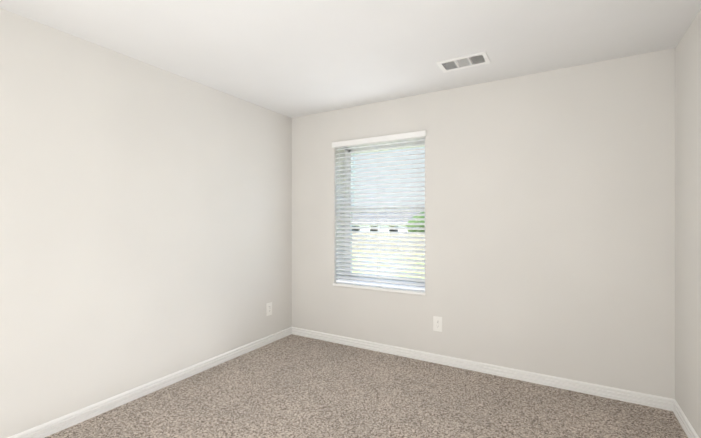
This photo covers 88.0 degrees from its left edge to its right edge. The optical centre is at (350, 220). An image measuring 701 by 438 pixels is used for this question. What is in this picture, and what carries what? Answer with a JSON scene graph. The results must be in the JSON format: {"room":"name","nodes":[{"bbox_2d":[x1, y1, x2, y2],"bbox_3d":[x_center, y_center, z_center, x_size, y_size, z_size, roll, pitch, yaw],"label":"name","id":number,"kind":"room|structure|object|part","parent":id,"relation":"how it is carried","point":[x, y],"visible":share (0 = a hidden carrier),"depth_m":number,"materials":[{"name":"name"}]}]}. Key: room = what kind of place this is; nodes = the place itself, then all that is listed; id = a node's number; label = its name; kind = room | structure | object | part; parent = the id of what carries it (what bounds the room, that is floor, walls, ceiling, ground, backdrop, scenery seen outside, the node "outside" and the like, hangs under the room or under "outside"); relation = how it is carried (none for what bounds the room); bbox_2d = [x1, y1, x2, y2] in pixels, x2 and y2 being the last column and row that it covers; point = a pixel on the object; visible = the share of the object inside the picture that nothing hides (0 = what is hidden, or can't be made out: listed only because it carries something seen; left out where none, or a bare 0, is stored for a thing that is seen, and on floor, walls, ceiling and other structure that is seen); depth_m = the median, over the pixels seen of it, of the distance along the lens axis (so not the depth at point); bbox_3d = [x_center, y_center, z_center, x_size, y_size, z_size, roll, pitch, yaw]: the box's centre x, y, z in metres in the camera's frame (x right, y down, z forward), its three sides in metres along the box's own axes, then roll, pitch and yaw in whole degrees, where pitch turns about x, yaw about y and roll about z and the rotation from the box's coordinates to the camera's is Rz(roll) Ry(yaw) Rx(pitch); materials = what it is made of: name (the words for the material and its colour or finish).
{"room":"empty bedroom","nodes":[
{"label":"empty bedroom","id":0,"kind":"room"},
{"bbox_2d":[0,8,291,437],"bbox_3d":[-1.817,0.059,2.518,0.300,2.475,4.600,0,0,30],"label":"wall","id":1,"kind":"structure","parent":0,"point":[145,223],"depth_m":2.56,"materials":[{"name":"beige paint"}]},
{"bbox_2d":[8,327,291,437],"bbox_3d":[-1.680,1.256,2.438,0.016,0.080,4.000,0,0,30],"label":"baseboard","id":2,"kind":"structure","parent":1,"relation":"attached to","point":[49,428],"depth_m":2.64,"materials":[{"name":"white paint"}]},
{"bbox_2d":[267,302,271,315],"bbox_3d":[-0.860,0.936,3.846,0.008,0.134,0.082,0,0,30],"label":"outlet","id":3,"kind":"object","parent":1,"relation":"attached to","point":[269,308],"visible":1,"depth_m":3.85,"materials":[{"name":"white plastic"}]},
{"bbox_2d":[0,0,700,117],"bbox_3d":[-0.242,-1.258,1.595,3.950,0.160,4.600,0,0,30],"label":"ceiling","id":4,"kind":"structure","parent":0,"point":[293,58],"depth_m":2.35,"materials":[{"name":"white paint"}]},
{"bbox_2d":[436,52,490,72],"bbox_3d":[0.840,-1.236,2.699,0.352,0.141,0.204,0,0,30],"label":"ceiling vent","id":5,"kind":"object","parent":4,"relation":"in","point":[472,60],"visible":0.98,"depth_m":2.71,"materials":[{"name":"white metal"}]},
{"bbox_2d":[45,334,687,437],"bbox_3d":[-0.242,1.357,1.595,3.950,0.120,4.600,0,0,30],"label":"floor","id":6,"kind":"structure","parent":0,"point":[293,386],"depth_m":2.53,"materials":[{"name":"carpet"}]},
{"bbox_2d":[292,48,674,398],"bbox_3d":[0.845,0.058,3.450,3.350,2.475,0.300,0,0,30],"label":"wall","id":7,"kind":"structure","parent":0,"point":[550,223],"depth_m":2.92,"materials":[{"name":"beige paint"}]},
{"bbox_2d":[333,282,425,294],"bbox_3d":[0.309,0.678,3.703,1.024,0.024,0.235,0,0,30],"label":"window sill","id":8,"kind":"structure","parent":7,"relation":"attached to","point":[391,289],"depth_m":3.60,"materials":[{"name":"white paint"}]},
{"bbox_2d":[336,138,424,290],"bbox_3d":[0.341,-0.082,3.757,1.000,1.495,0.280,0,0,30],"label":"window blind","id":9,"kind":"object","parent":7,"relation":"in","point":[349,190],"depth_m":3.68,"materials":[{"name":"white plastic"}]},
{"bbox_2d":[332,130,426,147],"bbox_3d":[0.272,-0.805,3.638,1.032,0.055,0.105,0,0,30],"label":"blind valance","id":10,"kind":"object","parent":9,"relation":"attached to","point":[386,139],"visible":0.96,"depth_m":3.58,"materials":[{"name":"white plastic"}]},
{"bbox_2d":[339,147,339,220],"bbox_3d":[-0.119,-0.391,3.852,0.011,0.784,0.011,0,0,30],"label":"blind wand","id":11,"kind":"object","parent":10,"relation":"hanging from","point":[339,183],"visible":0.98,"depth_m":3.85,"materials":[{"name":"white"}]},
{"bbox_2d":[377,143,377,284],"bbox_3d":[0.288,-0.071,3.655,0.014,1.425,0.051,0,0,30],"label":"blind cord","id":12,"kind":"object","parent":10,"relation":"hanging from","point":[377,212],"depth_m":3.64,"materials":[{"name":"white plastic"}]},
{"bbox_3d":[0.283,0.642,3.659,0.988,0.027,0.051,0,0,30],"label":"window blind bottom rail","id":13,"kind":"part","parent":9,"relation":"part of","materials":[{"name":"white plastic"}]},
{"bbox_2d":[433,316,441,331],"bbox_3d":[0.793,0.939,3.303,0.082,0.134,0.008,0,0,30],"label":"outlet","id":14,"kind":"object","parent":7,"relation":"attached to","point":[437,323],"visible":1,"depth_m":3.30,"materials":[{"name":"white plastic"}]},
{"bbox_2d":[292,327,673,410],"bbox_3d":[0.765,1.256,3.314,3.350,0.080,0.016,0,0,30],"label":"baseboard","id":15,"kind":"structure","parent":7,"relation":"attached to","point":[655,401],"depth_m":3.00,"materials":[{"name":"white paint"}]},
{"bbox_2d":[675,9,700,437],"bbox_3d":[1.333,0.059,0.672,0.300,2.475,4.600,0,0,30],"label":"wall","id":16,"kind":"structure","parent":0,"point":[688,223],"depth_m":2.21,"materials":[{"name":"beige paint"}]},
{"bbox_2d":[673,399,698,437],"bbox_3d":[1.197,1.257,0.753,0.016,0.080,4.000,0,0,30],"label":"baseboard","id":17,"kind":"structure","parent":16,"relation":"attached to","point":[686,425],"depth_m":2.25,"materials":[{"name":"white paint"}]},
{"label":"outside","id":18,"kind":"structure","parent":0,"visible":0},
{"bbox_2d":[352,250,424,278],"bbox_3d":[26.756,2.863,90.551,200.000,0.100,175.200,0,0,30],"label":"lawn","id":19,"kind":"structure","parent":18,"point":[390,262],"depth_m":24.09,"materials":[{"name":"green plant"}]},
{"bbox_2d":[352,212,419,231],"bbox_3d":[5.199,0.709,48.812,13.900,4.260,9.920,0,0,30],"label":"house","id":20,"kind":"structure","parent":19,"relation":"on","point":[382,221],"depth_m":45.33,"materials":[{"name":"white"}]},
{"bbox_2d":[352,231,424,253],"bbox_3d":[-4.213,1.908,37.621,44.073,1.870,0.150,0,0,30],"label":"fence","id":21,"kind":"structure","parent":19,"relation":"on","point":[411,235],"depth_m":32.95,"materials":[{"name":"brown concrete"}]},
{"bbox_2d":[406,212,424,231],"bbox_3d":[7.310,0.938,37.121,2.975,3.810,2.460,0,0,30],"label":"tree","id":22,"kind":"object","parent":19,"relation":"on","point":[417,221],"depth_m":36.38,"materials":[{"name":"green plant"}]}
]}

